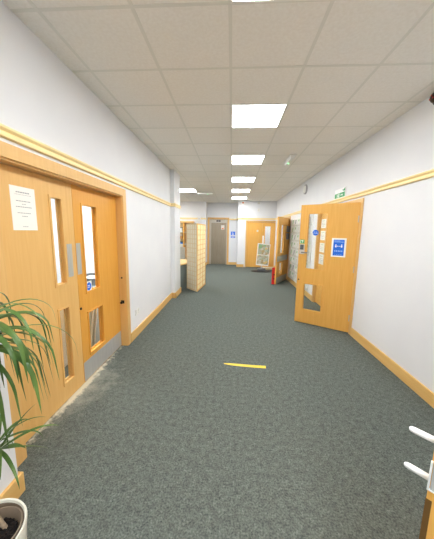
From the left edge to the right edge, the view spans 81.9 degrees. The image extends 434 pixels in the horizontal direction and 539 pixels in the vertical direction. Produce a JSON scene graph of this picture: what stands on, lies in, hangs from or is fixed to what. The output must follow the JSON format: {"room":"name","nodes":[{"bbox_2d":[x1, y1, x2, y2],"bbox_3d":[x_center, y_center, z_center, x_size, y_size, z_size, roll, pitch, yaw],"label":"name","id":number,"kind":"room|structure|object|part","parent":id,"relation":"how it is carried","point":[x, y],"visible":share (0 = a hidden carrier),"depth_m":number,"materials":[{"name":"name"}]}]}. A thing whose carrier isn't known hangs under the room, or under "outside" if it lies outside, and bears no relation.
{"room":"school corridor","nodes":[
{"label":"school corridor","id":0,"kind":"room"},
{"bbox_2d":[0,343,17,493],"bbox_3d":[-1.267,-0.066,1.092,0.165,2.930,0.425,1,9,3],"label":"wall pier","id":1,"kind":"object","parent":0,"point":[7,476],"depth_m":1.41,"materials":[{"name":"paint"}]},
{"bbox_2d":[0,471,24,498],"bbox_3d":[-1.277,1.318,1.311,0.184,0.128,0.444,1,9,3],"label":"baseboard","id":2,"kind":"object","parent":1,"relation":"attached to","point":[12,490],"visible":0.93,"depth_m":1.46,"materials":[{"name":"brown wood"}]},
{"bbox_2d":[51,199,94,282],"bbox_3d":[-2.723,-0.890,6.382,3.000,2.930,0.140,1,9,3],"label":"wall","id":3,"kind":"structure","parent":0,"point":[87,220],"depth_m":6.38,"materials":[{"name":"paint"}]},
{"bbox_2d":[0,0,170,332],"bbox_3d":[-1.386,-0.152,1.649,0.140,2.930,8.335,1,9,3],"label":"wall","id":4,"kind":"structure","parent":0,"point":[42,99],"depth_m":2.44,"materials":[{"name":"paint"}]},
{"bbox_2d":[0,163,84,441],"bbox_3d":[-1.406,0.256,2.036,0.058,1.983,0.836,1,9,3],"label":"door","id":5,"kind":"structure","parent":4,"relation":"in","point":[30,260],"depth_m":2.01,"materials":[{"name":"brown wood"}]},
{"bbox_2d":[9,184,37,229],"bbox_3d":[-1.380,-0.434,1.792,0.001,0.302,0.216,1,9,3],"label":"paper notice","id":6,"kind":"object","parent":5,"relation":"attached to","point":[23,206],"visible":1,"depth_m":1.78,"materials":[{"name":"white paper"}]},
{"bbox_2d":[16,191,30,226],"bbox_3d":[-1.380,-0.428,1.792,0.001,0.243,0.140,1,9,3],"label":"print","id":7,"kind":"object","parent":6,"relation":"attached to","point":[23,198],"depth_m":1.78,"materials":[{"name":"grey paper"}]},
{"bbox_3d":[-1.359,-0.084,2.315,0.004,0.304,0.070,1,9,3],"label":"push plate","id":8,"kind":"part","parent":5,"relation":"part of","materials":[{"name":"metal"}]},
{"bbox_2d":[0,140,130,467],"bbox_3d":[-1.339,0.144,2.463,0.156,2.102,1.930,1,9,3],"label":"door frame","id":9,"kind":"structure","parent":4,"relation":"attached to","point":[10,155],"depth_m":1.94,"materials":[{"name":"brown wood"}]},
{"bbox_2d":[0,123,180,208],"bbox_3d":[-1.112,-1.171,3.723,0.125,0.074,5.115,1,9,3],"label":"wall rail","id":10,"kind":"object","parent":4,"relation":"attached to","point":[6,132],"visible":1,"depth_m":2.05,"materials":[{"name":"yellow wood"}]},
{"bbox_2d":[71,184,121,381],"bbox_3d":[-1.353,0.127,2.887,0.061,1.983,0.879,1,9,3],"label":"door","id":11,"kind":"structure","parent":4,"relation":"in","point":[105,296],"depth_m":2.85,"materials":[{"name":"orange wood"}]},
{"bbox_3d":[-1.351,-0.105,2.447,0.004,0.306,0.068,1,9,3],"label":"push plate","id":12,"kind":"part","parent":11,"relation":"part of","materials":[{"name":"metal"}]},
{"bbox_2d":[87,281,91,290],"bbox_3d":[-1.354,0.175,2.643,0.002,0.105,0.105,1,9,3],"label":"label","id":13,"kind":"object","parent":11,"relation":"attached to","point":[89,284],"visible":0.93,"depth_m":2.65,"materials":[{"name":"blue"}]},
{"bbox_3d":[-1.345,1.002,3.014,0.004,0.204,0.862,1,9,3],"label":"kick plate","id":14,"kind":"part","parent":11,"relation":"part of","materials":[{"name":"metal"}]},
{"bbox_2d":[131,287,180,341],"bbox_3d":[-1.180,0.748,5.079,0.306,0.128,3.054,1,9,3],"label":"baseboard","id":15,"kind":"structure","parent":4,"relation":"attached to","point":[139,329],"depth_m":4.44,"materials":[{"name":"brown wood"}]},
{"bbox_2d":[170,169,180,292],"bbox_3d":[-1.097,-0.817,6.059,0.287,2.930,0.605,1,9,3],"label":"wall pillar","id":16,"kind":"structure","parent":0,"point":[174,176],"depth_m":5.87,"materials":[{"name":"paint"}]},
{"bbox_2d":[180,247,184,258],"bbox_3d":[-1.328,-0.260,8.735,0.578,1.020,0.565,0,9,-7],"label":"office chair","id":17,"kind":"object","parent":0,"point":[182,249],"visible":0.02,"depth_m":8.92,"materials":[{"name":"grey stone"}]},
{"bbox_2d":[180,201,206,261],"bbox_3d":[-2.183,-1.737,12.027,3.400,2.930,0.600,1,9,3],"label":"wall","id":18,"kind":"structure","parent":0,"point":[189,209],"depth_m":11.52,"materials":[{"name":"paint"}]},
{"bbox_2d":[206,262,243,266],"bbox_3d":[-1.343,-0.289,11.906,5.160,0.128,0.769,1,9,3],"label":"baseboard","id":19,"kind":"structure","parent":18,"relation":"attached to","point":[229,263],"depth_m":11.93,"materials":[{"name":"brown wood"}]},
{"bbox_2d":[180,218,274,219],"bbox_3d":[-0.638,-2.350,11.549,6.510,0.074,0.778,1,9,3],"label":"wall rail","id":20,"kind":"object","parent":18,"relation":"attached to","point":[180,218],"visible":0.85,"depth_m":11.06,"materials":[{"name":"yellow wood"}]},
{"bbox_2d":[1,0,433,202],"bbox_3d":[0.440,-2.179,5.090,10.200,0.100,16.250,1,9,3],"label":"ceiling","id":21,"kind":"structure","parent":0,"point":[354,31],"depth_m":2.15,"materials":[{"name":"tile"}]},
{"bbox_2d":[180,189,196,191],"bbox_3d":[-1.009,-2.646,8.385,0.596,0.005,0.596,1,9,3],"label":"recessed light","id":22,"kind":"object","parent":21,"relation":"in","point":[181,190],"visible":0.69,"depth_m":8.36,"materials":[{"name":"white plastic"}]},
{"bbox_2d":[197,192,212,193],"bbox_3d":[-0.421,-2.669,8.791,0.580,0.065,0.120,1,9,3],"label":"emergency light","id":23,"kind":"object","parent":21,"relation":"attached to","point":[197,192],"visible":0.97,"depth_m":8.74,"materials":[{"name":"white plastic"}]},
{"bbox_2d":[10,0,433,201],"bbox_3d":[0.441,-2.133,5.123,10.000,0.004,16.000,1,9,3],"label":"grid","id":24,"kind":"object","parent":21,"relation":"attached to","point":[131,6],"visible":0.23,"depth_m":2.05,"materials":[{"name":"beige metal"}]},
{"bbox_2d":[232,197,246,198],"bbox_3d":[0.895,-2.871,10.060,0.596,0.005,0.596,1,9,3],"label":"recessed light","id":25,"kind":"object","parent":21,"relation":"in","point":[232,197],"visible":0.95,"depth_m":10.01,"materials":[{"name":"white plastic"}]},
{"bbox_2d":[232,189,249,191],"bbox_3d":[0.788,-2.604,8.283,0.596,0.005,0.596,1,9,3],"label":"recessed light","id":26,"kind":"object","parent":21,"relation":"in","point":[233,190],"visible":1,"depth_m":8.19,"materials":[{"name":"white plastic"}]},
{"bbox_2d":[232,190,249,191],"bbox_3d":[0.788,-2.604,8.283,0.566,0.004,0.566,1,9,3],"label":"diffuser","id":27,"kind":"object","parent":26,"relation":"attached to","point":[232,190],"depth_m":8.29,"materials":[{"name":"white plastic"}]},
{"bbox_2d":[232,177,255,181],"bbox_3d":[0.681,-2.336,6.506,0.596,0.005,0.596,1,9,3],"label":"recessed light","id":28,"kind":"object","parent":21,"relation":"in","point":[234,179],"visible":1,"depth_m":6.47,"materials":[{"name":"white plastic"}]},
{"bbox_2d":[232,155,264,163],"bbox_3d":[0.574,-2.068,4.729,0.596,0.005,0.596,1,9,3],"label":"recessed light","id":29,"kind":"object","parent":21,"relation":"in","point":[236,159],"visible":1,"depth_m":4.68,"materials":[{"name":"white plastic"}]},
{"bbox_2d":[231,104,287,127],"bbox_3d":[0.467,-1.800,2.953,0.596,0.005,0.596,1,9,3],"label":"recessed light","id":30,"kind":"object","parent":21,"relation":"in","point":[242,115],"visible":1,"depth_m":2.91,"materials":[{"name":"white plastic"}]},
{"bbox_2d":[231,0,313,3],"bbox_3d":[0.360,-1.533,1.176,0.596,0.005,0.596,1,9,3],"label":"recessed light","id":31,"kind":"object","parent":21,"relation":"in","point":[232,1],"visible":1,"depth_m":1.47,"materials":[{"name":"white plastic"}]},
{"bbox_2d":[283,154,296,165],"bbox_3d":[1.340,-2.009,4.611,0.120,0.065,0.580,1,9,3],"label":"emergency light","id":32,"kind":"object","parent":21,"relation":"attached to","point":[290,157],"visible":1,"depth_m":4.53,"materials":[{"name":"white plastic"}]},
{"bbox_2d":[207,203,237,261],"bbox_3d":[0.259,-1.710,12.086,1.470,2.930,0.200,1,9,3],"label":"wall","id":33,"kind":"structure","parent":0,"point":[221,210],"depth_m":11.86,"materials":[{"name":"paint"}]},
{"bbox_2d":[209,219,226,263],"bbox_3d":[0.056,-1.325,12.117,0.856,2.155,0.058,1,9,3],"label":"door","id":34,"kind":"structure","parent":33,"relation":"in","point":[217,237],"depth_m":12.12,"materials":[{"name":"metal"}]},
{"bbox_3d":[-0.105,-1.258,12.156,0.361,1.993,0.020,1,9,3],"label":"sliding panel","id":35,"kind":"part","parent":34,"relation":"part of","materials":[{"name":"metal"}]},
{"bbox_3d":[0.257,-1.249,12.136,0.361,1.993,0.020,1,9,3],"label":"sliding panel","id":36,"kind":"part","parent":34,"relation":"part of","materials":[{"name":"metal"}]},
{"bbox_2d":[207,217,228,264],"bbox_3d":[0.057,-1.370,12.110,1.030,2.245,0.158,1,9,3],"label":"door frame","id":37,"kind":"structure","parent":33,"relation":"attached to","point":[209,218],"depth_m":12.00,"materials":[{"name":"brown wood"}]},
{"bbox_2d":[17,264,433,538],"bbox_3d":[0.395,0.816,5.545,10.200,0.100,16.250,1,9,3],"label":"floor","id":38,"kind":"structure","parent":0,"point":[167,439],"depth_m":1.96,"materials":[{"name":"carpet"}]},
{"bbox_2d":[0,292,77,538],"bbox_3d":[-0.902,0.766,1.043,0.550,1.310,0.596,1,9,3],"label":"potted plant","id":39,"kind":"object","parent":38,"relation":"on","point":[13,512],"visible":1,"depth_m":1.04,"materials":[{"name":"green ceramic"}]},
{"bbox_3d":[-0.933,1.155,1.044,0.208,0.137,0.208,1,9,3],"label":"pot","id":40,"kind":"part","parent":39,"relation":"part of","materials":[{"name":"white ceramic"}]},
{"bbox_3d":[-0.954,1.251,1.037,0.296,0.352,0.296,1,9,3],"label":"pot","id":41,"kind":"part","parent":39,"relation":"part of","materials":[{"name":"beige ceramic"}]},
{"bbox_3d":[-0.904,0.728,1.024,0.369,0.242,0.375,1,9,3],"label":"crown","id":42,"kind":"part","parent":39,"relation":"part of","materials":[{"name":"green plant"}]},
{"bbox_3d":[-0.893,0.397,0.988,0.557,0.565,0.607,1,9,3],"label":"crown","id":43,"kind":"part","parent":39,"relation":"part of","materials":[{"name":"green plant"}]},
{"bbox_2d":[60,310,67,366],"bbox_3d":[-1.966,0.733,2.772,0.456,0.825,0.740,1,9,3],"label":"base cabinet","id":44,"kind":"object","parent":38,"relation":"on","point":[61,311],"visible":0.09,"depth_m":2.85,"materials":[{"name":"beige wood"}]},
{"bbox_2d":[89,308,99,346],"bbox_3d":[-1.683,0.698,3.519,0.056,0.680,0.720,1,9,3],"label":"table","id":45,"kind":"object","parent":38,"relation":"on","point":[93,315],"visible":0.17,"depth_m":3.43,"materials":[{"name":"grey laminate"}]},
{"bbox_3d":[-1.677,0.734,3.349,0.025,0.625,0.159,1,9,3],"label":"leg","id":46,"kind":"part","parent":45,"relation":"part of","materials":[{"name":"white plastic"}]},
{"bbox_3d":[-1.671,0.720,3.443,0.025,0.625,0.159,1,9,3],"label":"leg","id":47,"kind":"part","parent":45,"relation":"part of","materials":[{"name":"brown plastic"}]},
{"bbox_2d":[180,259,186,288],"bbox_3d":[-1.158,0.103,7.442,0.820,0.695,1.170,4,9,21],"label":"reception desk","id":48,"kind":"object","parent":38,"relation":"on","point":[183,262],"visible":0.23,"depth_m":6.99,"materials":[{"name":"grey laminate"}]},
{"bbox_2d":[180,259,186,265],"bbox_3d":[-1.153,-0.223,7.392,0.820,0.035,1.170,4,9,21],"label":"countertop","id":49,"kind":"structure","parent":48,"relation":"on","point":[182,261],"depth_m":7.26,"materials":[{"name":"brown wood"}]},
{"bbox_2d":[180,221,194,258],"bbox_3d":[-1.751,-1.206,11.566,1.400,2.030,0.365,1,9,3],"label":"bookcase","id":50,"kind":"object","parent":38,"relation":"on","point":[183,224],"visible":0.28,"depth_m":11.58,"materials":[{"name":"brown wood"}]},
{"bbox_2d":[187,223,205,291],"bbox_3d":[-0.612,-0.367,6.942,0.387,1.768,0.978,2,9,10],"label":"folding screen","id":51,"kind":"object","parent":38,"relation":"on","point":[196,233],"visible":1,"depth_m":6.69,"materials":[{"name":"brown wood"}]},
{"bbox_3d":[-0.668,-0.322,6.638,0.022,1.768,0.500,-6,11,-37],"label":"frame","id":52,"kind":"part","parent":51,"relation":"part of","materials":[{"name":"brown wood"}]},
{"bbox_3d":[-0.432,-0.361,6.915,0.022,1.768,0.970,2,9,10],"label":"frame","id":53,"kind":"part","parent":51,"relation":"part of","materials":[{"name":"beige wood"}]},
{"bbox_2d":[224,363,265,367],"bbox_3d":[0.331,1.150,2.994,0.503,0.002,0.056,2,9,6],"label":"tape","id":54,"kind":"object","parent":38,"relation":"on","point":[233,364],"visible":1,"depth_m":2.99,"materials":[{"name":"yellow plastic"}]},
{"bbox_2d":[252,243,270,272],"bbox_3d":[1.819,-0.489,10.150,0.800,1.143,0.600,1,9,0],"label":"stand","id":55,"kind":"object","parent":38,"relation":"on","point":[263,250],"visible":0.98,"depth_m":10.15,"materials":[{"name":"black plastic"}]},
{"bbox_2d":[257,255,268,264],"bbox_3d":[1.856,-0.394,10.168,0.478,0.403,0.044,1,9,0],"label":"poster","id":56,"kind":"object","parent":55,"relation":"attached to","point":[261,259],"depth_m":10.17,"materials":[{"name":"multicoloured paper"}]},
{"bbox_2d":[258,244,269,254],"bbox_3d":[1.895,-0.806,10.149,0.481,0.452,0.049,1,9,0],"label":"poster","id":57,"kind":"object","parent":55,"relation":"attached to","point":[263,249],"depth_m":10.15,"materials":[{"name":"multicoloured paper"}]},
{"bbox_2d":[271,267,274,283],"bbox_3d":[1.754,0.185,7.792,0.124,0.515,0.224,1,9,3],"label":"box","id":58,"kind":"object","parent":38,"relation":"on","point":[273,268],"visible":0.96,"depth_m":7.69,"materials":[{"name":"red"}]},
{"bbox_3d":[-2.128,0.560,4.234,0.760,0.735,1.597,1,9,3],"label":"office desk","id":59,"kind":"object","parent":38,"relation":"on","visible":0},
{"bbox_2d":[86,273,94,284],"bbox_3d":[-2.053,0.151,4.148,0.400,0.100,0.520,1,9,3],"label":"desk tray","id":60,"kind":"object","parent":59,"relation":"on","point":[90,276],"visible":0.22,"depth_m":4.13,"materials":[{"name":"grey plastic"}]},
{"bbox_2d":[237,201,276,266],"bbox_3d":[1.825,-1.556,11.225,1.800,2.930,0.140,1,9,3],"label":"wall","id":61,"kind":"structure","parent":0,"point":[249,209],"depth_m":11.03,"materials":[{"name":"paint"}]},
{"bbox_2d":[246,222,262,266],"bbox_3d":[1.675,-1.113,11.281,0.668,2.010,0.047,1,9,3],"label":"door","id":62,"kind":"structure","parent":61,"relation":"in","point":[254,229],"depth_m":11.24,"materials":[{"name":"brown wood"}]},
{"bbox_2d":[245,220,275,266],"bbox_3d":[2.017,-1.134,11.268,1.480,2.090,0.158,1,9,3],"label":"door frame","id":63,"kind":"structure","parent":61,"relation":"attached to","point":[246,220],"depth_m":11.16,"materials":[{"name":"brown wood"}]},
{"bbox_2d":[262,222,275,266],"bbox_3d":[2.350,-1.097,11.244,0.672,2.010,0.058,1,9,3],"label":"door","id":64,"kind":"structure","parent":61,"relation":"in","point":[272,224],"depth_m":11.18,"materials":[{"name":"brown wood"}]},
{"bbox_2d":[262,224,270,243],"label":"window","id":65,"kind":"structure","parent":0,"point":[267,228],"depth_m":12.94,"materials":[{"name":"glass"}]},
{"bbox_2d":[274,96,433,392],"bbox_3d":[2.235,-0.488,4.224,0.140,2.930,13.950,1,9,3],"label":"wall","id":66,"kind":"structure","parent":0,"point":[393,309],"depth_m":2.94,"materials":[{"name":"paint"}]},
{"bbox_2d":[274,217,289,283],"bbox_3d":[2.105,-0.615,7.957,0.111,2.033,1.079,6,10,32],"label":"door","id":67,"kind":"structure","parent":66,"relation":"in","point":[281,257],"depth_m":7.92,"materials":[{"name":"brown wood"}]},
{"bbox_3d":[2.089,0.288,8.095,0.005,0.190,1.039,6,10,32],"label":"kick plate","id":68,"kind":"part","parent":67,"relation":"part of","materials":[{"name":"silver metal"}]},
{"bbox_3d":[2.094,-0.370,7.986,0.004,0.165,1.019,6,10,32],"label":"push plate","id":69,"kind":"part","parent":67,"relation":"part of","materials":[{"name":"metal"}]},
{"bbox_2d":[285,216,290,278],"bbox_3d":[2.496,-0.777,8.861,0.156,2.120,1.060,1,9,3],"label":"door frame","id":70,"kind":"structure","parent":66,"relation":"attached to","point":[289,216],"depth_m":8.37,"materials":[{"name":"brown wood"}]},
{"bbox_2d":[288,214,313,290],"bbox_3d":[2.289,-0.530,7.006,0.066,1.860,1.980,1,9,3],"label":"rack","id":71,"kind":"object","parent":66,"relation":"attached to","point":[294,225],"visible":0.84,"depth_m":7.17,"materials":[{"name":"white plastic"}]},
{"bbox_2d":[303,184,307,193],"bbox_3d":[2.305,-2.100,6.555,0.058,0.250,0.288,1,9,3],"label":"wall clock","id":72,"kind":"object","parent":66,"relation":"attached to","point":[305,188],"visible":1,"depth_m":6.48,"materials":[{"name":"grey plastic"}]},
{"bbox_2d":[315,214,327,305],"bbox_3d":[2.279,-0.183,5.195,0.044,2.013,0.891,1,9,3],"label":"door","id":73,"kind":"structure","parent":66,"relation":"in","point":[324,216],"depth_m":5.44,"materials":[{"name":"brown wood"}]},
{"bbox_2d":[318,254,323,264],"bbox_3d":[2.273,-0.226,5.467,0.001,0.220,0.280,1,9,3],"label":"paper notice","id":74,"kind":"object","parent":73,"relation":"attached to","point":[321,256],"visible":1,"depth_m":5.44,"materials":[{"name":"white paper"}]},
{"bbox_2d":[319,243,324,252],"bbox_3d":[2.276,-0.475,5.429,0.001,0.200,0.280,1,9,3],"label":"paper notice","id":75,"kind":"object","parent":73,"relation":"attached to","point":[321,249],"visible":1,"depth_m":5.44,"materials":[{"name":"white paper"}]},
{"bbox_2d":[320,231,325,239],"bbox_3d":[2.280,-0.732,5.390,0.001,0.200,0.280,1,9,3],"label":"paper notice","id":76,"kind":"object","parent":73,"relation":"attached to","point":[322,237],"visible":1,"depth_m":5.40,"materials":[{"name":"white paper"}]},
{"bbox_2d":[321,219,325,227],"bbox_3d":[2.284,-0.982,5.352,0.001,0.190,0.280,1,9,3],"label":"paper notice","id":77,"kind":"object","parent":73,"relation":"attached to","point":[323,223],"visible":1,"depth_m":5.36,"materials":[{"name":"white paper"}]},
{"bbox_2d":[294,202,360,331],"bbox_3d":[1.762,-0.036,4.106,0.878,2.033,0.123,7,11,35],"label":"door","id":78,"kind":"structure","parent":66,"relation":"in","point":[336,279],"depth_m":4.05,"materials":[{"name":"brown wood"}]},
{"bbox_2d":[331,238,346,256],"bbox_3d":[1.923,-0.346,3.955,0.212,0.298,0.002,7,11,35],"label":"poster","id":79,"kind":"object","parent":78,"relation":"attached to","point":[338,248],"visible":1,"depth_m":3.95,"materials":[{"name":"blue paper"}]},
{"bbox_3d":[1.923,-0.344,3.956,0.160,0.252,0.001,7,11,35],"label":"blue panel","id":80,"kind":"part","parent":79,"relation":"part of","materials":[{"name":"blue paper"}]},
{"bbox_2d":[311,198,363,334],"bbox_3d":[2.248,-0.148,4.746,0.156,2.102,1.944,1,9,3],"label":"door frame","id":81,"kind":"structure","parent":66,"relation":"attached to","point":[361,200],"depth_m":3.91,"materials":[{"name":"brown wood"}]},
{"bbox_2d":[335,187,346,198],"bbox_3d":[2.186,-1.351,4.436,0.020,0.160,0.430,1,9,3],"label":"exit sign","id":82,"kind":"object","parent":66,"relation":"attached to","point":[339,193],"visible":0.99,"depth_m":4.40,"materials":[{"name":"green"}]},
{"bbox_2d":[273,265,433,407],"bbox_3d":[2.248,0.610,6.326,0.019,0.128,10.125,1,9,3],"label":"baseboard","id":83,"kind":"structure","parent":66,"relation":"attached to","point":[427,395],"depth_m":2.88,"materials":[{"name":"brown wood"}]},
{"bbox_2d":[275,169,433,219],"bbox_3d":[2.275,-1.467,6.012,0.028,0.074,10.125,1,9,3],"label":"wall rail","id":84,"kind":"object","parent":66,"relation":"attached to","point":[430,173],"visible":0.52,"depth_m":3.09,"materials":[{"name":"brown wood"}]},
{"bbox_2d":[429,93,433,104],"bbox_3d":[2.047,-1.615,2.344,0.076,0.124,0.124,1,9,3],"label":"fire alarm","id":85,"kind":"object","parent":66,"relation":"attached to","point":[431,99],"visible":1,"depth_m":2.35,"materials":[{"name":"black plastic"}]},
{"bbox_3d":[1.625,-0.009,1.003,0.690,2.930,0.275,1,9,3],"label":"wall pier","id":86,"kind":"object","parent":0,"visible":0},
{"bbox_2d":[404,426,433,538],"bbox_3d":[0.881,0.441,0.920,1.014,2.018,0.097,-7,11,-40],"label":"door","id":87,"kind":"structure","parent":86,"relation":"attached to","point":[427,524],"depth_m":0.60,"materials":[{"name":"brown wood"}]},
{"bbox_3d":[0.502,0.506,0.629,0.015,0.015,0.053,-7,11,-40],"label":"handle","id":88,"kind":"part","parent":87,"relation":"part of","materials":[{"name":"white plastic"}]},
{"bbox_3d":[0.504,0.404,0.614,0.015,0.015,0.053,-7,11,-40],"label":"handle","id":89,"kind":"part","parent":87,"relation":"part of","materials":[{"name":"white plastic"}]}
]}

